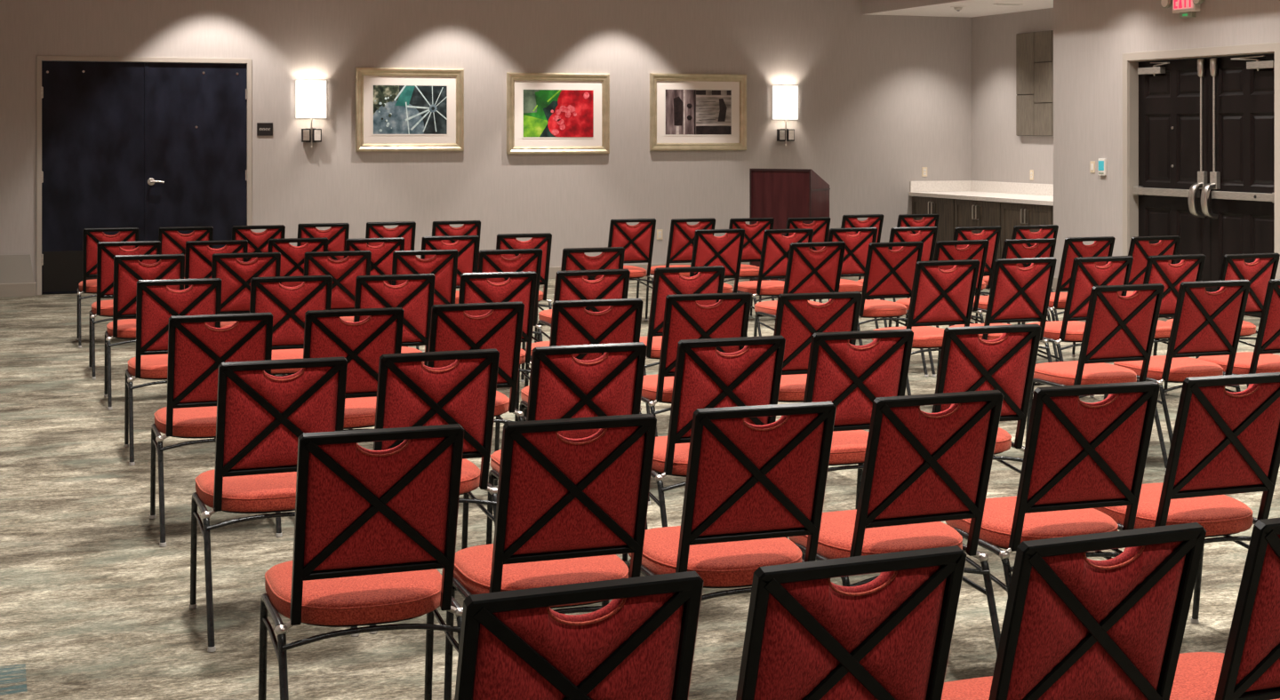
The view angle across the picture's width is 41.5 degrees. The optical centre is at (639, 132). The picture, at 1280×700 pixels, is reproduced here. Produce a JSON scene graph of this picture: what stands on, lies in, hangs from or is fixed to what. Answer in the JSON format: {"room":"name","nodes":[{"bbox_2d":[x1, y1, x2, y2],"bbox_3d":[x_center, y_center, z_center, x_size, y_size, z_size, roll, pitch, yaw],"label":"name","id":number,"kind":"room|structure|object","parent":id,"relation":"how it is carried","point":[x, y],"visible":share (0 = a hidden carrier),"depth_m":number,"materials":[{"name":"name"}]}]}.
{"room":"event hall","nodes":[
{"label":"event hall","id":0,"kind":"room"},
{"bbox_2d":[0,0,971,295],"bbox_3d":[-1.601,-0.300,18.987,12.620,3.900,0.200,0,0,-21],"label":"wall","id":1,"kind":"structure","parent":0,"point":[883,100],"depth_m":19.07,"materials":[{"name":"paint"}]},
{"bbox_2d":[36,55,251,295],"bbox_3d":[-5.131,0.432,17.553,2.150,2.435,0.148,0,0,-21],"label":"door","id":2,"kind":"structure","parent":1,"relation":"in","point":[141,143],"depth_m":17.50,"materials":[{"name":"black paint"}]},
{"bbox_2d":[256,122,272,135],"bbox_3d":[-3.987,-0.037,17.957,0.166,0.136,0.014,0,0,-21],"label":"room sign","id":3,"kind":"object","parent":1,"relation":"attached to","point":[263,129],"visible":1,"depth_m":17.95,"materials":[{"name":"black plastic"}]},
{"bbox_2d":[296,80,326,148],"bbox_3d":[-3.514,-0.197,18.079,0.326,0.730,0.125,0,0,-21],"label":"wall sconce","id":4,"kind":"object","parent":1,"relation":"attached to","point":[310,94],"visible":1,"depth_m":18.03,"materials":[{"name":"white"}]},
{"bbox_2d":[355,67,463,151],"bbox_3d":[-2.515,-0.253,18.506,1.201,0.911,0.042,0,0,-21],"label":"framed picture","id":5,"kind":"object","parent":1,"relation":"attached to","point":[397,109],"visible":1,"depth_m":18.50,"materials":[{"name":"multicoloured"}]},
{"bbox_2d":[373,85,447,134],"bbox_3d":[-2.519,-0.253,18.515,0.823,0.533,0.005,0,0,-21],"label":"print","id":6,"kind":"object","parent":5,"relation":"attached to","point":[397,109],"depth_m":18.52,"materials":[{"name":"paper"}]},
{"bbox_2d":[506,72,609,154],"bbox_3d":[-0.918,-0.217,19.119,1.218,0.915,0.042,0,0,-21],"label":"framed picture","id":7,"kind":"object","parent":1,"relation":"attached to","point":[548,113],"visible":1,"depth_m":19.12,"materials":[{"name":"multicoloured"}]},
{"bbox_2d":[523,89,593,136],"bbox_3d":[-0.921,-0.217,19.128,0.834,0.535,0.006,0,0,-21],"label":"print","id":8,"kind":"object","parent":7,"relation":"attached to","point":[547,113],"depth_m":19.13,"materials":[{"name":"multicoloured paper"}]},
{"bbox_2d":[548,262,749,279],"bbox_3d":[-0.386,1.585,19.339,7.960,0.130,0.014,0,0,-21],"label":"baseboard","id":9,"kind":"structure","parent":1,"relation":"attached to","point":[552,274],"depth_m":19.48,"materials":[{"name":"beige paint"}]},
{"bbox_2d":[656,229,662,239],"bbox_3d":[0.229,1.181,19.577,0.072,0.116,0.010,0,0,-21],"label":"wall outlet","id":10,"kind":"object","parent":1,"relation":"attached to","point":[659,231],"visible":1,"depth_m":19.57,"materials":[{"name":"beige plastic"}]},
{"bbox_2d":[649,72,746,151],"bbox_3d":[0.690,-0.241,19.736,1.219,0.894,0.042,0,0,-21],"label":"framed picture","id":11,"kind":"object","parent":1,"relation":"attached to","point":[688,111],"visible":1,"depth_m":19.74,"materials":[{"name":"white"}]},
{"bbox_2d":[665,89,731,134],"bbox_3d":[0.686,-0.241,19.746,0.835,0.523,0.004,0,0,-21],"label":"print","id":12,"kind":"object","parent":11,"relation":"attached to","point":[687,111],"depth_m":19.74,"materials":[{"name":"grey paper"}]},
{"bbox_2d":[772,85,798,146],"bbox_3d":[1.741,-0.197,20.096,0.326,0.730,0.125,0,0,-21],"label":"wall sconce","id":13,"kind":"object","parent":1,"relation":"attached to","point":[785,98],"visible":1,"depth_m":20.05,"materials":[{"name":"white"}]},
{"bbox_2d":[921,167,927,176],"bbox_3d":[3.512,0.483,20.837,0.072,0.116,0.010,0,0,-21],"label":"wall outlet","id":14,"kind":"object","parent":1,"relation":"attached to","point":[924,169],"visible":1,"depth_m":20.83,"materials":[{"name":"beige plastic"}]},
{"bbox_2d":[0,276,1279,699],"bbox_3d":[2.144,1.700,9.232,12.620,0.100,21.100,0,0,-21],"label":"floor","id":15,"kind":"structure","parent":0,"point":[92,607],"depth_m":6.38,"materials":[{"name":"carpet"}]},
{"bbox_2d":[76,227,138,348],"bbox_3d":[-4.178,1.192,13.305,0.488,0.917,0.611,0,0,-20],"label":"banquet chair","id":16,"kind":"object","parent":15,"relation":"on","point":[92,236],"visible":0.44,"depth_m":13.05,"materials":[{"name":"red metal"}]},
{"bbox_2d":[88,240,160,379],"bbox_3d":[-3.540,1.192,11.651,0.488,0.917,0.611,0,0,-20],"label":"banquet chair","id":17,"kind":"object","parent":15,"relation":"on","point":[106,251],"visible":0.48,"depth_m":11.40,"materials":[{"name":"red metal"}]},
{"bbox_2d":[104,254,184,409],"bbox_3d":[-3.042,1.192,10.414,0.488,0.917,0.611,0,0,-20],"label":"banquet chair","id":18,"kind":"object","parent":15,"relation":"on","point":[128,269],"visible":0.44,"depth_m":10.17,"materials":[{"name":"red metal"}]},
{"bbox_2d":[123,278,221,465],"bbox_3d":[-2.402,1.192,8.727,0.488,0.917,0.611,0,0,-20],"label":"banquet chair","id":19,"kind":"object","parent":15,"relation":"on","point":[156,303],"visible":0.52,"depth_m":8.48,"materials":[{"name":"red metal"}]},
{"bbox_2d":[158,226,213,289],"bbox_3d":[-3.637,1.192,13.435,0.488,0.917,0.611,0,0,-20],"label":"banquet chair","id":20,"kind":"object","parent":15,"relation":"on","point":[172,242],"visible":0.23,"depth_m":13.16,"materials":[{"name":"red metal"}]},
{"bbox_2d":[149,312,282,547],"bbox_3d":[-1.789,1.192,7.085,0.488,0.917,0.611,0,0,-20],"label":"banquet chair","id":21,"kind":"object","parent":15,"relation":"on","point":[196,349],"visible":0.68,"depth_m":6.85,"materials":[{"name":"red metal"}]},
{"bbox_2d":[184,240,247,289],"bbox_3d":[-2.974,1.192,11.753,0.488,0.917,0.611,0,0,-20],"label":"banquet chair","id":22,"kind":"object","parent":15,"relation":"on","point":[198,260],"visible":0.19,"depth_m":11.48,"materials":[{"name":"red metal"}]},
{"bbox_2d":[211,252,280,375],"bbox_3d":[-2.497,1.192,10.581,0.488,0.917,0.611,0,0,-20],"label":"banquet chair","id":23,"kind":"object","parent":15,"relation":"on","point":[236,276],"visible":0.3,"depth_m":10.34,"materials":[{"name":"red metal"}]},
{"bbox_2d":[232,224,285,262],"bbox_3d":[-3.111,1.192,13.620,0.488,0.917,0.611,0,0,-20],"label":"banquet chair","id":24,"kind":"object","parent":15,"relation":"on","point":[257,242],"visible":0.19,"depth_m":13.37,"materials":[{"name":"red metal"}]},
{"bbox_2d":[189,356,359,652],"bbox_3d":[-1.254,1.192,5.723,0.488,0.917,0.611,0,0,-21],"label":"banquet chair","id":25,"kind":"object","parent":15,"relation":"on","point":[261,417],"visible":0.75,"depth_m":5.50,"materials":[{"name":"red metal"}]},
{"bbox_2d":[249,275,332,376],"bbox_3d":[-1.877,1.192,8.903,0.488,0.917,0.611,0,0,-20],"label":"banquet chair","id":26,"kind":"object","parent":15,"relation":"on","point":[288,306],"visible":0.35,"depth_m":8.67,"materials":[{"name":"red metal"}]},
{"bbox_2d":[267,237,327,287],"bbox_3d":[-2.470,1.192,12.006,0.488,0.917,0.611,0,0,-20],"label":"banquet chair","id":27,"kind":"object","parent":15,"relation":"on","point":[292,257],"visible":0.21,"depth_m":11.75,"materials":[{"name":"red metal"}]},
{"bbox_2d":[296,223,349,260],"bbox_3d":[-2.658,1.192,13.939,0.488,0.917,0.611,0,0,-20],"label":"banquet chair","id":28,"kind":"object","parent":15,"relation":"on","point":[337,236],"visible":0.15,"depth_m":13.70,"materials":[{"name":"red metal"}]},
{"bbox_2d":[289,250,371,375],"bbox_3d":[-1.964,1.192,10.719,0.488,0.917,0.611,0,0,-20],"label":"banquet chair","id":29,"kind":"object","parent":15,"relation":"on","point":[344,273],"visible":0.29,"depth_m":10.49,"materials":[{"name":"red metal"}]},
{"bbox_2d":[303,307,404,431],"bbox_3d":[-1.288,1.192,7.291,0.488,0.917,0.611,0,0,-21],"label":"banquet chair","id":30,"kind":"object","parent":15,"relation":"on","point":[362,343],"visible":0.42,"depth_m":7.07,"materials":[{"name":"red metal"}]},
{"bbox_2d":[258,424,463,699],"bbox_3d":[-0.735,1.192,4.451,0.488,0.917,0.611,0,0,-20],"label":"banquet chair","id":31,"kind":"object","parent":15,"relation":"on","point":[373,530],"visible":0.94,"depth_m":4.25,"materials":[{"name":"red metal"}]},
{"bbox_2d":[344,237,404,285],"bbox_3d":[-1.943,1.192,12.013,0.488,0.917,0.611,0,0,-21],"label":"banquet chair","id":32,"kind":"object","parent":15,"relation":"on","point":[381,260],"visible":0.18,"depth_m":11.78,"materials":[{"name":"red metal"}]},
{"bbox_2d":[365,221,415,250],"bbox_3d":[-2.146,1.192,14.168,0.488,0.917,0.611,0,0,-20],"label":"banquet chair","id":33,"kind":"object","parent":15,"relation":"on","point":[405,229],"visible":0.2,"depth_m":13.91,"materials":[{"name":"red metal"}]},
{"bbox_2d":[353,273,435,366],"bbox_3d":[-1.357,1.192,8.996,0.488,0.917,0.611,0,0,-20],"label":"banquet chair","id":34,"kind":"object","parent":15,"relation":"on","point":[415,296],"visible":0.27,"depth_m":8.77,"materials":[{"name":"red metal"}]},
{"bbox_2d":[391,249,458,304],"bbox_3d":[-1.428,1.192,10.805,0.488,0.917,0.611,0,0,-19],"label":"banquet chair","id":35,"kind":"object","parent":15,"relation":"on","point":[444,265],"visible":0.3,"depth_m":10.57,"materials":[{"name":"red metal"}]},
{"bbox_2d":[369,348,499,634],"bbox_3d":[-0.777,1.192,5.923,0.488,0.917,0.611,0,0,-22],"label":"banquet chair","id":36,"kind":"object","parent":15,"relation":"on","point":[411,393],"visible":0.59,"depth_m":5.70,"materials":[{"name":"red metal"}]},
{"bbox_2d":[416,235,479,350],"bbox_3d":[-1.444,1.192,12.283,0.488,0.917,0.611,0,0,-19],"label":"banquet chair","id":37,"kind":"object","parent":15,"relation":"on","point":[467,246],"visible":0.2,"depth_m":12.05,"materials":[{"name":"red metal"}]},
{"bbox_2d":[432,220,480,272],"bbox_3d":[-1.620,1.192,14.333,0.488,0.917,0.611,0,0,-20],"label":"banquet chair","id":38,"kind":"object","parent":15,"relation":"on","point":[470,228],"visible":0.19,"depth_m":14.07,"materials":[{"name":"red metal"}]},
{"bbox_2d":[426,301,524,488],"bbox_3d":[-0.800,1.192,7.530,0.488,0.917,0.611,0,0,-21],"label":"banquet chair","id":39,"kind":"object","parent":15,"relation":"on","point":[452,329],"visible":0.44,"depth_m":7.30,"materials":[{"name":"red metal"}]},
{"bbox_2d":[458,271,536,421],"bbox_3d":[-0.833,1.192,9.141,0.488,0.917,0.611,0,0,-19],"label":"banquet chair","id":40,"kind":"object","parent":15,"relation":"on","point":[521,286],"visible":0.3,"depth_m":8.90,"materials":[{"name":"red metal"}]},
{"bbox_2d":[477,248,542,382],"bbox_3d":[-0.912,1.192,10.881,0.488,0.917,0.611,0,0,-21],"label":"banquet chair","id":41,"kind":"object","parent":15,"relation":"on","point":[528,260],"visible":0.31,"depth_m":10.64,"materials":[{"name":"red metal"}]},
{"bbox_2d":[496,232,551,343],"bbox_3d":[-0.934,1.192,12.543,0.488,0.917,0.611,0,0,-19],"label":"banquet chair","id":42,"kind":"object","parent":15,"relation":"on","point":[543,241],"visible":0.3,"depth_m":12.31,"materials":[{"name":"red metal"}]},
{"bbox_2d":[443,413,656,699],"bbox_3d":[-0.249,1.192,4.610,0.488,0.917,0.611,0,0,-20],"label":"banquet chair","id":43,"kind":"object","parent":15,"relation":"on","point":[565,508],"visible":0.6,"depth_m":4.40,"materials":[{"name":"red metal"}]},
{"bbox_2d":[486,342,647,544],"bbox_3d":[-0.270,1.192,6.112,0.488,0.917,0.611,0,0,-20],"label":"banquet chair","id":44,"kind":"object","parent":15,"relation":"on","point":[562,386],"visible":0.34,"depth_m":5.87,"materials":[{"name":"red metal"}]},
{"bbox_2d":[523,269,630,421],"bbox_3d":[-0.348,1.192,9.298,0.488,0.917,0.611,0,0,-20],"label":"banquet chair","id":45,"kind":"object","parent":15,"relation":"on","point":[570,285],"visible":0.31,"depth_m":9.05,"materials":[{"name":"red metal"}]},
{"bbox_2d":[454,570,703,699],"bbox_3d":[-0.196,1.192,3.013,0.488,0.917,0.611,0,0,-22],"label":"banquet chair","id":46,"kind":"object","parent":15,"relation":"on","point":[640,645],"visible":1,"depth_m":2.76,"materials":[{"name":"red fabric"}]},
{"bbox_2d":[536,247,624,341],"bbox_3d":[-0.388,1.192,11.042,0.488,0.917,0.611,0,0,-19],"label":"banquet chair","id":47,"kind":"object","parent":15,"relation":"on","point":[611,258],"visible":0.27,"depth_m":10.79,"materials":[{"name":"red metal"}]},
{"bbox_2d":[519,298,650,505],"bbox_3d":[-0.273,1.192,7.693,0.488,0.917,0.611,0,0,-18],"label":"banquet chair","id":48,"kind":"object","parent":15,"relation":"on","point":[572,324],"visible":0.3,"depth_m":7.44,"materials":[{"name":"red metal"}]},
{"bbox_2d":[608,218,655,298],"bbox_3d":[-0.161,1.192,14.643,0.488,0.917,0.611,0,0,-21],"label":"banquet chair","id":49,"kind":"object","parent":15,"relation":"on","point":[637,241],"visible":0.62,"depth_m":14.44,"materials":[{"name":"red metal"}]},
{"bbox_2d":[644,218,715,320],"bbox_3d":[0.352,1.192,14.693,0.488,0.917,0.611,0,0,-22],"label":"banquet chair","id":50,"kind":"object","parent":15,"relation":"on","point":[681,240],"visible":0.47,"depth_m":14.45,"materials":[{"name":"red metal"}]},
{"bbox_2d":[639,265,725,414],"bbox_3d":[0.176,1.192,9.501,0.488,0.917,0.611,0,0,-20],"label":"banquet chair","id":51,"kind":"object","parent":15,"relation":"on","point":[667,281],"visible":0.3,"depth_m":9.25,"materials":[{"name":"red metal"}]},
{"bbox_2d":[640,292,751,496],"bbox_3d":[0.223,1.192,7.969,0.488,0.917,0.611,0,0,-19],"label":"banquet chair","id":52,"kind":"object","parent":15,"relation":"on","point":[684,318],"visible":0.37,"depth_m":7.72,"materials":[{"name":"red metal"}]},
{"bbox_2d":[622,336,787,564],"bbox_3d":[0.234,1.192,6.309,0.488,0.917,0.611,0,0,-19],"label":"banquet chair","id":53,"kind":"object","parent":15,"relation":"on","point":[706,377],"visible":0.5,"depth_m":6.07,"materials":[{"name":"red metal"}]},
{"bbox_2d":[689,228,747,336],"bbox_3d":[0.502,1.192,13.099,0.488,0.917,0.611,0,0,-22],"label":"banquet chair","id":54,"kind":"object","parent":15,"relation":"on","point":[708,250],"visible":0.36,"depth_m":12.87,"materials":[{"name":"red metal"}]},
{"bbox_2d":[626,401,836,600],"bbox_3d":[0.244,1.192,4.814,0.488,0.917,0.611,0,0,-19],"label":"banquet chair","id":55,"kind":"object","parent":15,"relation":"on","point":[749,488],"visible":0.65,"depth_m":4.60,"materials":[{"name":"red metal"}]},
{"bbox_2d":[723,217,774,318],"bbox_3d":[0.859,1.192,14.779,0.488,0.917,0.611,0,0,-21],"label":"banquet chair","id":56,"kind":"object","parent":15,"relation":"on","point":[754,234],"visible":0.44,"depth_m":14.57,"materials":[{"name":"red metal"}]},
{"bbox_2d":[733,228,813,336],"bbox_3d":[1.026,1.192,13.131,0.488,0.917,0.611,0,0,-22],"label":"banquet chair","id":57,"kind":"object","parent":15,"relation":"on","point":[775,249],"visible":0.57,"depth_m":12.89,"materials":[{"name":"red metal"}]},
{"bbox_2d":[749,168,830,281],"bbox_3d":[1.541,1.008,17.370,0.701,1.283,0.488,0,0,30],"label":"lectern","id":58,"kind":"object","parent":15,"relation":"on","point":[780,195],"visible":0.3,"depth_m":17.18,"materials":[{"name":"brown wood"}]},
{"bbox_2d":[758,216,830,319],"bbox_3d":[1.357,1.192,14.876,0.488,0.917,0.611,0,0,-21],"label":"banquet chair","id":59,"kind":"object","parent":15,"relation":"on","point":[820,226],"visible":0.16,"depth_m":14.65,"materials":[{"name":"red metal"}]},
{"bbox_2d":[753,241,845,336],"bbox_3d":[1.084,1.192,11.577,0.488,0.917,0.611,0,0,-22],"label":"banquet chair","id":60,"kind":"object","parent":15,"relation":"on","point":[808,271],"visible":0.5,"depth_m":11.36,"materials":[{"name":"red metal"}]},
{"bbox_2d":[773,291,863,464],"bbox_3d":[0.738,1.192,8.014,0.488,0.917,0.611,0,0,-18],"label":"banquet chair","id":61,"kind":"object","parent":15,"relation":"on","point":[796,320],"visible":0.33,"depth_m":7.77,"materials":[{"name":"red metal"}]},
{"bbox_2d":[818,227,879,328],"bbox_3d":[1.540,1.192,13.288,0.488,0.917,0.611,0,0,-22],"label":"banquet chair","id":62,"kind":"object","parent":15,"relation":"on","point":[856,249],"visible":0.44,"depth_m":13.08,"materials":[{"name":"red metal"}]},
{"bbox_2d":[813,214,884,302],"bbox_3d":[1.899,1.192,15.414,0.488,0.917,0.611,0,0,-21],"label":"banquet chair","id":63,"kind":"object","parent":15,"relation":"on","point":[874,220],"visible":0.16,"depth_m":15.16,"materials":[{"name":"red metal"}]},
{"bbox_2d":[736,545,966,699],"bbox_3d":[0.276,1.192,3.187,0.488,0.917,0.611,0,0,-22],"label":"banquet chair","id":64,"kind":"object","parent":15,"relation":"on","point":[808,636],"visible":1,"depth_m":2.94,"materials":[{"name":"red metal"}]},
{"bbox_2d":[801,328,913,559],"bbox_3d":[0.732,1.192,6.520,0.488,0.917,0.611,0,0,-19],"label":"banquet chair","id":65,"kind":"object","parent":15,"relation":"on","point":[844,374],"visible":0.49,"depth_m":6.29,"materials":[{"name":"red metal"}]},
{"bbox_2d":[856,241,927,377],"bbox_3d":[1.613,1.192,11.589,0.488,0.917,0.611,0,0,-22],"label":"banquet chair","id":66,"kind":"object","parent":15,"relation":"on","point":[889,274],"visible":0.69,"depth_m":11.37,"materials":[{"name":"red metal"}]},
{"bbox_2d":[788,390,1003,655],"bbox_3d":[0.737,1.192,5.010,0.488,0.917,0.611,0,0,-21],"label":"banquet chair","id":67,"kind":"object","parent":15,"relation":"on","point":[922,470],"visible":0.73,"depth_m":4.80,"materials":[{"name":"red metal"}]},
{"bbox_2d":[857,226,938,327],"bbox_3d":[2.030,1.192,13.410,0.488,0.917,0.611,0,0,-22],"label":"banquet chair","id":68,"kind":"object","parent":15,"relation":"on","point":[926,235],"visible":0.2,"depth_m":13.17,"materials":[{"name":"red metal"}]},
{"bbox_2d":[892,214,939,302],"bbox_3d":[2.412,1.192,15.484,0.488,0.917,0.611,0,0,-21],"label":"banquet chair","id":69,"kind":"object","parent":15,"relation":"on","point":[904,220],"visible":0.21,"depth_m":15.22,"materials":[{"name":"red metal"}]},
{"bbox_2d":[871,259,980,395],"bbox_3d":[1.670,1.192,9.971,0.488,0.917,0.611,0,0,-21],"label":"banquet chair","id":70,"kind":"object","parent":15,"relation":"on","point":[939,297],"visible":0.59,"depth_m":9.75,"materials":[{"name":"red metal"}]},
{"bbox_2d":[912,196,955,256],"bbox_3d":[3.889,1.214,20.452,0.881,0.872,0.970,0,0,-21],"label":"base cabinet","id":71,"kind":"object","parent":15,"relation":"on","point":[944,207],"visible":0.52,"depth_m":20.14,"materials":[{"name":"black wood"}]},
{"bbox_2d":[896,240,989,376],"bbox_3d":[2.091,1.192,11.771,0.488,0.917,0.611,0,0,-22],"label":"banquet chair","id":72,"kind":"object","parent":15,"relation":"on","point":[975,249],"visible":0.38,"depth_m":11.53,"materials":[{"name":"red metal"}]},
{"bbox_2d":[948,225,1001,327],"bbox_3d":[2.542,1.192,13.477,0.488,0.917,0.611,0,0,-21],"label":"banquet chair","id":73,"kind":"object","parent":15,"relation":"on","point":[991,234],"visible":0.26,"depth_m":13.26,"materials":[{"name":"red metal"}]},
{"bbox_2d":[954,199,1000,276],"bbox_3d":[4.240,1.214,19.537,0.881,0.872,0.970,0,0,-21],"label":"base cabinet","id":74,"kind":"object","parent":15,"relation":"on","point":[967,212],"visible":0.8,"depth_m":19.35,"materials":[{"name":"black wood"}]},
{"bbox_2d":[931,323,1041,473],"bbox_3d":[1.250,1.192,6.689,0.488,0.917,0.611,0,0,-19],"label":"banquet chair","id":75,"kind":"object","parent":15,"relation":"on","point":[968,363],"visible":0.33,"depth_m":6.45,"materials":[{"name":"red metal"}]},
{"bbox_2d":[950,257,1056,362],"bbox_3d":[2.154,1.192,10.136,0.488,0.917,0.611,0,0,-20],"label":"banquet chair","id":76,"kind":"object","parent":15,"relation":"on","point":[1017,294],"visible":0.56,"depth_m":9.91,"materials":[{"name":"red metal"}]},
{"bbox_2d":[970,238,1058,362],"bbox_3d":[2.591,1.192,11.918,0.488,0.917,0.611,0,0,-21],"label":"banquet chair","id":77,"kind":"object","parent":15,"relation":"on","point":[1043,248],"visible":0.24,"depth_m":11.68,"materials":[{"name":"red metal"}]},
{"bbox_2d":[975,224,1058,324],"bbox_3d":[3.034,1.192,13.647,0.488,0.917,0.611,0,0,-21],"label":"banquet chair","id":78,"kind":"object","parent":15,"relation":"on","point":[1046,231],"visible":0.22,"depth_m":13.40,"materials":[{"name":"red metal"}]},
{"bbox_2d":[1000,202,1051,258],"bbox_3d":[4.591,1.214,18.622,0.881,0.872,0.970,0,0,-21],"label":"base cabinet","id":79,"kind":"object","parent":15,"relation":"on","point":[1012,214],"visible":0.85,"depth_m":18.56,"materials":[{"name":"black wood"}]},
{"bbox_2d":[908,180,1053,206],"bbox_3d":[4.285,0.685,19.455,0.894,0.181,3.144,0,0,-21],"label":"countertop","id":80,"kind":"structure","parent":79,"relation":"on","point":[976,190],"depth_m":20.19,"materials":[{"name":"white stone"}]},
{"bbox_2d":[944,381,1159,595],"bbox_3d":[1.246,1.192,5.194,0.488,0.917,0.611,0,0,-18],"label":"banquet chair","id":81,"kind":"object","parent":15,"relation":"on","point":[1079,458],"visible":0.66,"depth_m":4.97,"materials":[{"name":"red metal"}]},
{"bbox_2d":[1021,236,1115,357],"bbox_3d":[3.061,1.192,12.141,0.488,0.917,0.611,0,0,-21],"label":"banquet chair","id":82,"kind":"object","parent":15,"relation":"on","point":[1102,246],"visible":0.31,"depth_m":11.89,"materials":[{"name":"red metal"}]},
{"bbox_2d":[941,522,1206,699],"bbox_3d":[0.759,1.192,3.365,0.488,0.917,0.611,0,0,-22],"label":"banquet chair","id":83,"kind":"object","parent":15,"relation":"on","point":[1076,627],"visible":0.98,"depth_m":3.13,"materials":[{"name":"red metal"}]},
{"bbox_2d":[1025,256,1133,361],"bbox_3d":[2.638,1.192,10.257,0.488,0.917,0.611,0,0,-21],"label":"banquet chair","id":84,"kind":"object","parent":15,"relation":"on","point":[1085,275],"visible":0.57,"depth_m":10.02,"materials":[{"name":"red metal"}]},
{"bbox_2d":[1024,283,1167,470],"bbox_3d":[2.251,1.192,8.412,0.488,0.917,0.611,0,0,-21],"label":"banquet chair","id":85,"kind":"object","parent":15,"relation":"on","point":[1117,328],"visible":0.72,"depth_m":8.21,"materials":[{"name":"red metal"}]},
{"bbox_2d":[1089,254,1205,398],"bbox_3d":[3.114,1.192,10.397,0.488,0.917,0.611,0,0,-22],"label":"banquet chair","id":86,"kind":"object","parent":15,"relation":"on","point":[1158,269],"visible":0.39,"depth_m":10.17,"materials":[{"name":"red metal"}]},
{"bbox_2d":[1126,235,1180,319],"bbox_3d":[3.553,1.192,12.245,0.488,0.917,0.611,0,0,-22],"label":"banquet chair","id":87,"kind":"object","parent":15,"relation":"on","point":[1140,249],"visible":0.36,"depth_m":11.99,"materials":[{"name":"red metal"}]},
{"bbox_2d":[1113,280,1250,443],"bbox_3d":[2.749,1.192,8.624,0.488,0.917,0.611,0,0,-20],"label":"banquet chair","id":88,"kind":"object","parent":15,"relation":"on","point":[1205,324],"visible":0.72,"depth_m":8.41,"materials":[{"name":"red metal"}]},
{"bbox_2d":[1086,372,1279,623],"bbox_3d":[1.726,1.192,5.388,0.488,0.917,0.611,0,0,-19],"label":"banquet chair","id":89,"kind":"object","parent":15,"relation":"on","point":[1223,443],"visible":0.67,"depth_m":5.17,"materials":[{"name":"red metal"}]},
{"bbox_2d":[1163,253,1279,395],"bbox_3d":[3.602,1.192,10.500,0.488,0.917,0.611,0,0,-22],"label":"banquet chair","id":90,"kind":"object","parent":15,"relation":"on","point":[1263,269],"visible":0.36,"depth_m":10.29,"materials":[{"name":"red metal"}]},
{"bbox_2d":[1169,518,1279,699],"bbox_3d":[1.246,1.192,3.532,0.488,0.917,0.611,0,0,-22],"label":"banquet chair","id":91,"kind":"object","parent":15,"relation":"on","point":[1249,668],"visible":0.84,"depth_m":3.26,"materials":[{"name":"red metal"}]},
{"bbox_2d":[1197,279,1279,392],"bbox_3d":[3.229,1.192,8.761,0.488,0.917,0.611,0,0,-21],"label":"banquet chair","id":92,"kind":"object","parent":15,"relation":"on","point":[1261,360],"visible":0.52,"depth_m":8.53,"materials":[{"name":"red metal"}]},
{"bbox_2d":[971,8,1053,184],"bbox_3d":[4.833,-0.300,19.556,0.200,3.900,3.350,0,0,-21],"label":"wall","id":93,"kind":"structure","parent":0,"point":[998,155],"depth_m":20.48,"materials":[{"name":"paint"}]},
{"bbox_2d":[1016,30,1053,135],"bbox_3d":[4.691,-0.572,19.574,0.052,1.215,1.106,0,0,-21],"label":"wall art","id":94,"kind":"object","parent":93,"relation":"attached to","point":[1034,50],"visible":0.73,"depth_m":19.73,"materials":[{"name":"brown wood"}]},
{"bbox_2d":[1053,0,1279,277],"bbox_3d":[7.601,0.105,9.639,0.220,3.090,17.550,0,0,-21],"label":"wall","id":95,"kind":"structure","parent":0,"point":[1091,37],"depth_m":17.01,"materials":[{"name":"paint"}]},
{"bbox_2d":[862,0,1053,17],"bbox_3d":[7.129,-1.845,11.145,1.540,0.810,20.700,0,0,-21],"label":"ceiling","id":96,"kind":"structure","parent":95,"relation":"attached to","point":[936,8],"depth_m":19.69,"materials":[{"name":"paint"}]},
{"bbox_2d":[950,5,966,11],"bbox_3d":[3.619,-1.412,19.207,0.190,0.056,0.190,0,0,-21],"label":"light","id":97,"kind":"object","parent":96,"relation":"attached to","point":[957,8],"visible":1,"depth_m":19.16,"materials":[{"name":"white plastic"}]},
{"bbox_2d":[910,180,1053,196],"bbox_3d":[4.292,0.661,19.457,0.879,0.133,3.144,0,0,-21],"label":"backsplash","id":98,"kind":"structure","parent":95,"relation":"attached to","point":[941,186],"depth_m":20.75,"materials":[{"name":"white stone"}]},
{"bbox_2d":[1052,277,1057,289],"bbox_3d":[4.556,1.585,17.243,0.014,0.130,1.170,0,0,-21],"label":"baseboard","id":99,"kind":"structure","parent":95,"relation":"attached to","point":[1055,279],"depth_m":17.74,"materials":[{"name":"beige paint"}]},
{"bbox_2d":[1098,158,1106,175],"bbox_3d":[4.648,0.345,16.981,0.031,0.170,0.104,0,0,-21],"label":"thermostat","id":100,"kind":"object","parent":95,"relation":"attached to","point":[1102,163],"visible":1,"depth_m":16.95,"materials":[{"name":"white plastic"}]},
{"bbox_2d":[1160,0,1205,17],"bbox_3d":[5.078,-1.210,15.743,0.114,0.270,0.570,0,0,-21],"label":"exit sign","id":101,"kind":"object","parent":95,"relation":"attached to","point":[1186,8],"visible":1,"depth_m":15.73,"materials":[{"name":"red plastic"}]},
{"bbox_2d":[1122,42,1279,316],"bbox_3d":[5.236,0.432,15.687,0.240,2.435,2.192,0,0,-21],"label":"door","id":102,"kind":"structure","parent":95,"relation":"in","point":[1201,126],"depth_m":15.68,"materials":[{"name":"black wood"}]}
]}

